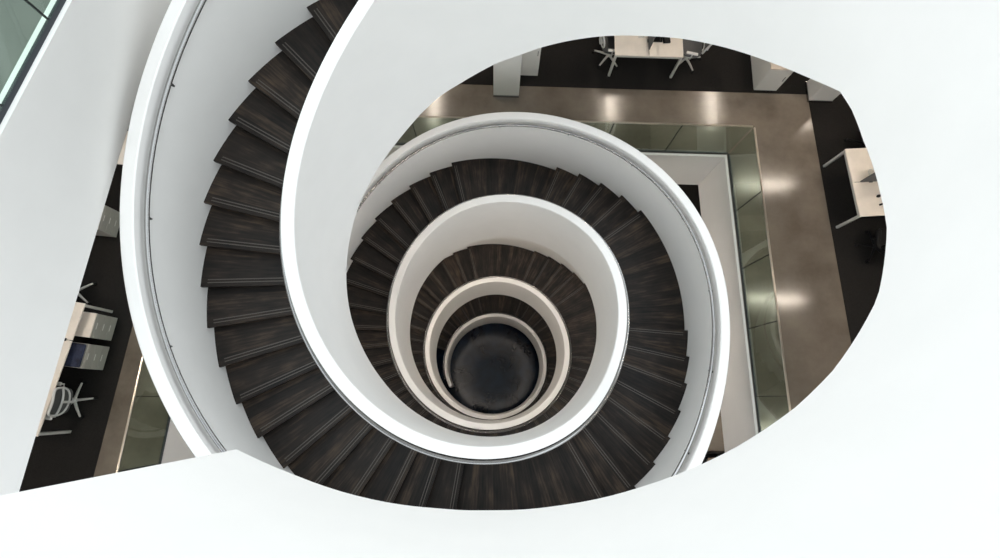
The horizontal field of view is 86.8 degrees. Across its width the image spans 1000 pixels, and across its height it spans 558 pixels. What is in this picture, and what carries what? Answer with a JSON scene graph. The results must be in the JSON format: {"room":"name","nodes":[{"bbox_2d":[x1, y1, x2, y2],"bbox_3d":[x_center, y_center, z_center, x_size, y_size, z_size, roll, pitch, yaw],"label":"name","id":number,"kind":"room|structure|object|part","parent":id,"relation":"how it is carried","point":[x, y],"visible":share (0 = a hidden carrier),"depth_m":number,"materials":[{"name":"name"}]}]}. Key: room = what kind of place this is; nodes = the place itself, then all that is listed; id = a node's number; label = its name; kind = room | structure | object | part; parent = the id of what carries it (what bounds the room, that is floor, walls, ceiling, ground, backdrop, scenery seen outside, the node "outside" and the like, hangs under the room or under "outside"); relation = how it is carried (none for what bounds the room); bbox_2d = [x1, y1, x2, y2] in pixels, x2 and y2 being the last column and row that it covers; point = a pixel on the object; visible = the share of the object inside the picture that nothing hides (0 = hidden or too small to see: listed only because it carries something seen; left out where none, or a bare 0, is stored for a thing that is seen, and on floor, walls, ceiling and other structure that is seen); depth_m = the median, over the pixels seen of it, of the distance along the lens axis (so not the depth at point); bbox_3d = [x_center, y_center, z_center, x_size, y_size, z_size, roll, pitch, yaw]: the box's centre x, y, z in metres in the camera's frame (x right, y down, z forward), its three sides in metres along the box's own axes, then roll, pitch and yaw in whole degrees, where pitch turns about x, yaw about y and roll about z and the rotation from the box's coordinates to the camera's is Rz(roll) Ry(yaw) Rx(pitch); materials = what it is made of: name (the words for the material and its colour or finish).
{"room":"spiral stairwell","nodes":[
{"label":"spiral stairwell","id":0,"kind":"room"},
{"bbox_2d":[0,0,50,93],"bbox_3d":[-8.743,-0.905,3.874,12.490,0.246,11.000,2,77,0],"label":"floor","id":1,"kind":"structure","parent":0,"point":[19,20],"depth_m":4.02,"materials":[{"name":"glass"}]},
{"bbox_2d":[0,0,171,494],"bbox_3d":[-3.835,-0.659,4.410,0.998,1.320,11.329,12,77,2],"label":"upper slab edge","id":2,"kind":"structure","parent":0,"point":[63,132],"depth_m":4.46,"materials":[{"name":"white paint"}]},
{"bbox_2d":[0,0,65,123],"bbox_3d":[-3.594,-1.395,3.338,0.026,1.100,8.234,15,78,3],"label":"glass balustrade","id":3,"kind":"object","parent":2,"relation":"on","point":[15,86],"visible":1,"depth_m":3.93,"materials":[{"name":"grey"}]},
{"bbox_2d":[19,37,886,491],"bbox_3d":[-0.065,1.291,10.225,30.000,0.124,26.000,2,77,0],"label":"floor","id":4,"kind":"structure","parent":0,"point":[55,459],"depth_m":10.72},
{"bbox_2d":[45,381,97,419],"bbox_3d":[-7.841,2.131,9.361,0.717,1.051,0.689,6,77,1],"label":"office chair","id":5,"kind":"object","parent":4,"relation":"on","point":[62,398],"visible":0.91,"depth_m":9.22,"materials":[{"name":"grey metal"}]},
{"bbox_3d":[-7.582,2.118,9.105,0.197,0.541,0.511,6,77,1],"label":"frame","id":6,"kind":"part","parent":5,"relation":"part of","materials":[{"name":"white plastic"}]},
{"bbox_3d":[-7.881,2.163,9.432,0.470,0.067,0.470,6,77,1],"label":"seat","id":7,"kind":"part","parent":5,"relation":"part of","materials":[{"name":"white plastic"}]},
{"bbox_3d":[-7.787,2.400,9.746,0.052,0.070,0.298,-25,79,-6],"label":"leg","id":8,"kind":"part","parent":5,"relation":"part of","materials":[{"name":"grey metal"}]},
{"bbox_3d":[-7.832,2.073,9.820,0.052,0.070,0.298,10,77,2],"label":"leg","id":9,"kind":"part","parent":5,"relation":"part of","materials":[{"name":"grey metal"}]},
{"bbox_3d":[-7.687,2.228,9.786,0.298,0.070,0.052,-5,77,-2],"label":"leg","id":10,"kind":"part","parent":5,"relation":"part of","materials":[{"name":"grey metal"}]},
{"bbox_2d":[36,302,112,436],"bbox_3d":[-8.420,1.516,9.649,1.500,0.751,2.340,10,77,2],"label":"office desk","id":11,"kind":"object","parent":4,"relation":"on","point":[78,309],"visible":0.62,"depth_m":9.36,"materials":[{"name":"brown wood"}]},
{"bbox_3d":[-7.916,2.733,9.396,0.050,0.715,0.050,10,77,2],"label":"leg","id":12,"kind":"part","parent":11,"relation":"part of","materials":[{"name":"grey metal"}]},
{"bbox_3d":[-7.516,0.555,9.893,0.050,0.715,0.050,10,77,2],"label":"leg","id":13,"kind":"part","parent":11,"relation":"part of","materials":[{"name":"grey metal"}]},
{"bbox_2d":[64,342,109,369],"bbox_3d":[-7.751,1.405,9.750,0.638,0.615,0.440,7,77,1],"label":"drawer pedestal","id":14,"kind":"object","parent":4,"relation":"on","point":[80,355],"visible":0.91,"depth_m":9.54,"materials":[{"name":"grey metal"}]},
{"bbox_2d":[64,342,85,367],"bbox_3d":[-7.758,1.341,9.474,0.590,0.050,0.420,7,77,1],"label":"seat cushion","id":15,"kind":"object","parent":14,"relation":"on","point":[76,357],"depth_m":9.45,"materials":[{"name":"blue fabric"}]},
{"bbox_3d":[-7.445,1.412,9.598,0.014,0.159,0.430,7,77,1],"label":"drawer","id":16,"kind":"part","parent":14,"relation":"part of","materials":[{"name":"grey metal"}]},
{"bbox_3d":[-7.447,1.449,9.761,0.014,0.159,0.430,7,77,1],"label":"drawer","id":17,"kind":"part","parent":14,"relation":"part of","materials":[{"name":"grey metal"}]},
{"bbox_3d":[-7.448,1.485,9.923,0.014,0.159,0.430,7,77,1],"label":"drawer","id":18,"kind":"part","parent":14,"relation":"part of","materials":[{"name":"grey metal"}]},
{"bbox_2d":[78,282,96,304],"bbox_3d":[-8.184,0.127,9.812,0.689,1.051,0.724,-28,79,-6],"label":"office chair","id":19,"kind":"object","parent":4,"relation":"on","point":[94,283],"visible":0.07,"depth_m":10.22,"materials":[{"name":"grey metal"}]},
{"bbox_3d":[-8.063,0.356,10.206,0.298,0.070,0.052,40,80,8],"label":"leg","id":20,"kind":"part","parent":19,"relation":"part of","materials":[{"name":"grey metal"}]},
{"bbox_3d":[-8.043,0.160,10.251,0.299,0.070,0.053,-28,79,-6],"label":"leg","id":21,"kind":"part","parent":19,"relation":"part of","materials":[{"name":"grey metal"}]},
{"bbox_2d":[75,312,117,340],"bbox_3d":[-7.689,0.868,9.885,0.644,0.590,0.446,7,77,1],"label":"drawer pedestal","id":22,"kind":"object","parent":4,"relation":"on","point":[91,325],"visible":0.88,"depth_m":9.67,"materials":[{"name":"grey metal"}]},
{"bbox_3d":[-7.380,0.872,9.721,0.014,0.159,0.430,7,77,1],"label":"drawer","id":23,"kind":"part","parent":22,"relation":"part of","materials":[{"name":"grey metal"}]},
{"bbox_3d":[-7.382,0.909,9.883,0.014,0.159,0.430,7,77,1],"label":"drawer","id":24,"kind":"part","parent":22,"relation":"part of","materials":[{"name":"grey metal"}]},
{"bbox_3d":[-7.383,0.946,10.046,0.014,0.159,0.430,7,77,1],"label":"drawer","id":25,"kind":"part","parent":22,"relation":"part of","materials":[{"name":"grey metal"}]},
{"bbox_2d":[96,205,119,236],"bbox_3d":[-7.923,-1.156,10.356,0.644,0.560,0.506,6,77,1],"label":"drawer pedestal","id":26,"kind":"object","parent":4,"relation":"on","point":[109,223],"visible":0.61,"depth_m":10.32,"materials":[{"name":"grey metal"}]},
{"bbox_3d":[-7.613,-1.159,10.204,0.014,0.149,0.490,6,77,1],"label":"drawer","id":27,"kind":"part","parent":26,"relation":"part of","materials":[{"name":"grey metal"}]},
{"bbox_3d":[-7.614,-1.125,10.357,0.014,0.149,0.490,6,77,1],"label":"drawer","id":28,"kind":"part","parent":26,"relation":"part of","materials":[{"name":"grey metal"}]},
{"bbox_3d":[-7.615,-1.090,10.510,0.014,0.149,0.490,6,77,1],"label":"drawer","id":29,"kind":"part","parent":26,"relation":"part of","materials":[{"name":"grey metal"}]},
{"bbox_2d":[117,128,128,164],"bbox_3d":[-7.776,-2.906,10.436,1.600,1.180,1.408,6,77,1],"label":"office desk","id":30,"kind":"object","parent":4,"relation":"on","point":[121,156],"visible":0.02,"depth_m":10.18,"materials":[{"name":"brown wood"}]},
{"bbox_2d":[520,48,540,75],"bbox_3d":[0.636,-4.731,10.840,0.386,1.350,0.456,2,77,0],"label":"locker","id":31,"kind":"object","parent":4,"relation":"on","point":[530,61],"visible":0.45,"depth_m":10.97,"materials":[{"name":"grey metal"}]},
{"bbox_2d":[592,36,617,69],"bbox_3d":[2.351,-4.985,11.067,0.724,1.051,0.689,6,77,1],"label":"office chair","id":32,"kind":"object","parent":4,"relation":"on","point":[607,43],"visible":0.64,"depth_m":11.11,"materials":[{"name":"grey metal"}]},
{"bbox_3d":[2.089,-5.048,10.817,0.197,0.541,0.511,6,77,1],"label":"frame","id":33,"kind":"part","parent":32,"relation":"part of","materials":[{"name":"white plastic"}]},
{"bbox_3d":[2.382,-4.946,11.137,0.470,0.067,0.470,6,77,1],"label":"seat","id":34,"kind":"part","parent":32,"relation":"part of","materials":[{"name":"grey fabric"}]},
{"bbox_2d":[608,36,683,77],"bbox_3d":[3.057,-5.277,11.073,1.398,1.180,1.600,2,77,0],"label":"office desk","id":35,"kind":"object","parent":4,"relation":"on","point":[625,46],"visible":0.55,"depth_m":10.79,"materials":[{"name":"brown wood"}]},
{"bbox_3d":[2.364,-4.494,11.127,0.050,0.715,0.050,2,77,0],"label":"leg","id":36,"kind":"part","parent":35,"relation":"part of","materials":[{"name":"grey metal"}]},
{"bbox_3d":[3.058,-5.299,10.975,1.350,0.050,1.585,2,77,0],"label":"frame","id":37,"kind":"part","parent":35,"relation":"part of","materials":[{"name":"grey metal"}]},
{"bbox_2d":[653,36,662,41],"bbox_3d":[3.225,-4.997,10.636,0.200,0.430,0.400,2,77,0],"label":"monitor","id":38,"kind":"object","parent":35,"relation":"on","point":[657,39],"visible":0.25,"depth_m":10.81,"materials":[{"name":"black plastic"}]},
{"bbox_2d":[662,37,670,42],"bbox_3d":[3.402,-4.912,10.805,0.150,0.067,0.190,-3,77,-1],"label":"desk phone","id":39,"kind":"object","parent":35,"relation":"on","point":[665,39],"visible":0.57,"depth_m":10.79,"materials":[{"name":"black plastic"}]},
{"bbox_3d":[3.704,-4.456,11.131,0.050,0.715,0.050,2,77,0],"label":"leg","id":40,"kind":"part","parent":35,"relation":"part of","materials":[{"name":"grey metal"}]},
{"bbox_2d":[673,39,712,73],"bbox_3d":[4.056,-4.914,11.066,0.731,1.051,0.689,13,77,2],"label":"office chair","id":41,"kind":"object","parent":4,"relation":"on","point":[691,49],"visible":0.49,"depth_m":11.10,"materials":[{"name":"grey metal"}]},
{"bbox_3d":[4.021,-4.885,11.138,0.470,0.067,0.470,13,77,2],"label":"seat","id":42,"kind":"part","parent":41,"relation":"part of","materials":[{"name":"grey fabric"}]},
{"bbox_3d":[4.313,-4.890,10.802,0.197,0.541,0.511,13,77,2],"label":"frame","id":43,"kind":"part","parent":41,"relation":"part of","materials":[{"name":"white plastic"}]},
{"bbox_2d":[750,55,793,90],"bbox_3d":[5.725,-4.845,11.200,0.496,0.790,1.496,2,77,0],"label":"base cabinet","id":44,"kind":"object","parent":4,"relation":"on","point":[766,75],"visible":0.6,"depth_m":11.05,"materials":[{"name":"grey"}]},
{"bbox_3d":[5.706,-4.143,11.035,0.482,0.705,0.020,2,77,0],"label":"door","id":45,"kind":"part","parent":44,"relation":"part of","materials":[{"name":"white laminate"}]},
{"bbox_2d":[805,79,840,102],"bbox_3d":[6.889,-4.463,9.483,0.522,3.998,0.462,2,77,0],"label":"column","id":46,"kind":"structure","parent":4,"relation":"on","point":[816,91],"depth_m":11.16,"materials":[{"name":"white paint"}]},
{"bbox_2d":[823,148,884,228],"bbox_3d":[7.584,-1.876,10.344,1.600,1.180,1.398,-3,77,-1],"label":"office desk","id":47,"kind":"object","parent":4,"relation":"on","point":[864,186],"visible":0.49,"depth_m":10.18,"materials":[{"name":"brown wood"}]},
{"bbox_3d":[6.773,-2.433,10.701,0.050,0.715,0.050,-3,77,-1],"label":"leg","id":48,"kind":"part","parent":47,"relation":"part of","materials":[{"name":"grey metal"}]},
{"bbox_3d":[6.854,-1.129,10.407,0.050,0.715,0.050,-3,77,-1],"label":"leg","id":49,"kind":"part","parent":47,"relation":"part of","materials":[{"name":"grey metal"}]},
{"bbox_3d":[7.585,-1.898,10.247,1.585,0.050,1.350,-3,77,-1],"label":"frame","id":50,"kind":"part","parent":47,"relation":"part of","materials":[{"name":"grey metal"}]},
{"bbox_2d":[844,129,865,147],"bbox_3d":[7.623,-2.949,10.654,0.689,1.051,0.724,-13,78,-3],"label":"office chair","id":51,"kind":"object","parent":4,"relation":"on","point":[862,143],"visible":0.08,"depth_m":11.06,"materials":[{"name":"black plastic"}]},
{"bbox_3d":[7.439,-2.900,11.087,0.298,0.070,0.052,21,78,4],"label":"leg","id":52,"kind":"part","parent":51,"relation":"part of","materials":[{"name":"black plastic"}]},
{"bbox_2d":[854,228,886,263],"bbox_3d":[7.475,-0.731,10.150,0.689,1.051,0.724,11,77,2],"label":"office chair","id":53,"kind":"object","parent":4,"relation":"on","point":[879,244],"visible":0.42,"depth_m":10.23,"materials":[{"name":"black plastic"}]},
{"bbox_3d":[7.318,-0.678,10.582,0.299,0.070,0.053,11,77,2],"label":"leg","id":54,"kind":"part","parent":53,"relation":"part of","materials":[{"name":"black plastic"}]},
{"bbox_3d":[7.413,-0.489,10.540,0.052,0.070,0.298,26,78,5],"label":"leg","id":55,"kind":"part","parent":53,"relation":"part of","materials":[{"name":"black plastic"}]},
{"bbox_3d":[7.463,-0.815,10.615,0.052,0.070,0.298,-9,78,-3],"label":"leg","id":56,"kind":"part","parent":53,"relation":"part of","materials":[{"name":"black plastic"}]},
{"bbox_3d":[7.500,-0.742,10.232,0.470,0.067,0.470,11,77,2],"label":"seat","id":57,"kind":"part","parent":53,"relation":"part of","materials":[{"name":"black plastic"}]},
{"bbox_2d":[161,145,757,463],"bbox_3d":[-0.668,1.854,10.792,11.270,1.480,9.120,2,77,0],"label":"slab edge","id":58,"kind":"structure","parent":0,"point":[710,172],"depth_m":10.90,"materials":[{"name":"white paint"}]},
{"bbox_2d":[93,84,850,476],"bbox_3d":[-0.229,1.974,10.071,14.850,0.120,12.590,2,77,0],"label":"floor","id":59,"kind":"structure","parent":0,"point":[811,307],"depth_m":10.81,"materials":[{"name":"concrete"}]},
{"bbox_2d":[115,355,170,472],"bbox_3d":[-6.035,1.371,9.505,0.042,1.147,9.112,5,77,1],"label":"glass balustrade","id":60,"kind":"object","parent":59,"relation":"on","point":[142,358],"visible":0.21,"depth_m":8.84,"materials":[{"name":"grey"}]},
{"bbox_3d":[-6.030,1.246,8.956,0.034,0.022,9.112,4,77,0],"label":"rail","id":61,"kind":"part","parent":60,"relation":"part of","materials":[{"name":"silver metal"}]},
{"bbox_2d":[493,54,521,97],"bbox_3d":[0.156,-4.602,9.453,0.552,3.998,0.552,2,77,0],"label":"column","id":62,"kind":"structure","parent":59,"relation":"on","point":[506,73],"depth_m":10.66,"materials":[{"name":"white paint"}]},
{"bbox_3d":[0.138,-4.167,11.373,0.552,0.060,0.552,2,77,0],"label":"trim","id":63,"kind":"part","parent":62,"relation":"part of","materials":[{"name":"silver metal"}]},
{"bbox_2d":[396,116,752,153],"bbox_3d":[-0.433,-2.909,10.525,10.425,1.147,0.034,2,77,0],"label":"glass balustrade","id":64,"kind":"object","parent":59,"relation":"on","point":[452,117],"visible":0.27,"depth_m":9.98,"materials":[{"name":"grey"}]},
{"bbox_3d":[-0.428,-3.033,9.977,10.425,0.022,0.034,2,77,0],"label":"rail","id":65,"kind":"part","parent":64,"relation":"part of","materials":[{"name":"silver metal"}]},
{"bbox_2d":[728,127,790,432],"bbox_3d":[4.838,1.694,9.532,0.039,1.147,9.081,0,77,-1],"label":"glass balustrade","id":66,"kind":"object","parent":59,"relation":"on","point":[754,128],"visible":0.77,"depth_m":9.89,"materials":[{"name":"grey"}]},
{"bbox_3d":[4.843,1.569,8.983,0.034,0.022,9.081,0,77,-1],"label":"rail","id":67,"kind":"part","parent":66,"relation":"part of","materials":[{"name":"silver metal"}]},
{"bbox_2d":[436,323,538,413],"bbox_3d":[-0.295,4.027,24.258,15.000,0.100,15.000,2,77,0],"label":"ground","id":68,"kind":"structure","parent":0,"point":[494,367],"depth_m":24.18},
{"bbox_2d":[0,0,999,557],"bbox_3d":[-0.186,1.352,12.447,7.200,24.440,7.200,2,77,0],"label":"spiral staircase","id":69,"kind":"structure","parent":68,"relation":"on","point":[294,290],"depth_m":5.44,"materials":[{"name":"white paint"}]},
{"bbox_3d":[-0.188,1.415,12.723,7.200,23.554,7.200,2,77,0],"label":"balustrade","id":70,"kind":"part","parent":69,"relation":"part of","materials":[{"name":"white paint"}]},
{"bbox_3d":[-0.186,1.363,12.493,6.832,21.273,6.832,2,77,0],"label":"handrail","id":71,"kind":"part","parent":69,"relation":"part of","materials":[{"name":"white paint"}]},
{"bbox_3d":[-0.187,1.381,12.577,4.420,21.820,4.420,2,77,0],"label":"handrail","id":72,"kind":"part","parent":69,"relation":"part of","materials":[{"name":"white paint"}]},
{"bbox_2d":[677,184,700,215],"bbox_3d":[-0.114,2.497,15.550,30.000,0.124,26.000,2,77,0],"label":"floor","id":73,"kind":"structure","parent":0,"point":[691,191],"depth_m":16.72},
{"bbox_2d":[707,410,724,451],"bbox_3d":[-0.217,3.665,15.287,14.700,0.120,11.600,2,77,0],"label":"floor","id":74,"kind":"structure","parent":0,"point":[717,442],"depth_m":15.08,"materials":[{"name":"concrete"}]},
{"bbox_2d":[702,451,724,463],"bbox_3d":[5.916,5.115,14.580,0.760,0.733,0.695,2,77,0],"label":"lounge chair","id":75,"kind":"object","parent":74,"relation":"on","point":[710,455],"visible":0.16,"depth_m":14.35,"materials":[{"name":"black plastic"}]},
{"bbox_3d":[5.925,4.821,14.559,0.740,0.560,0.130,2,77,0],"label":"backrest","id":76,"kind":"part","parent":75,"relation":"part of","materials":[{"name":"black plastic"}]}
]}

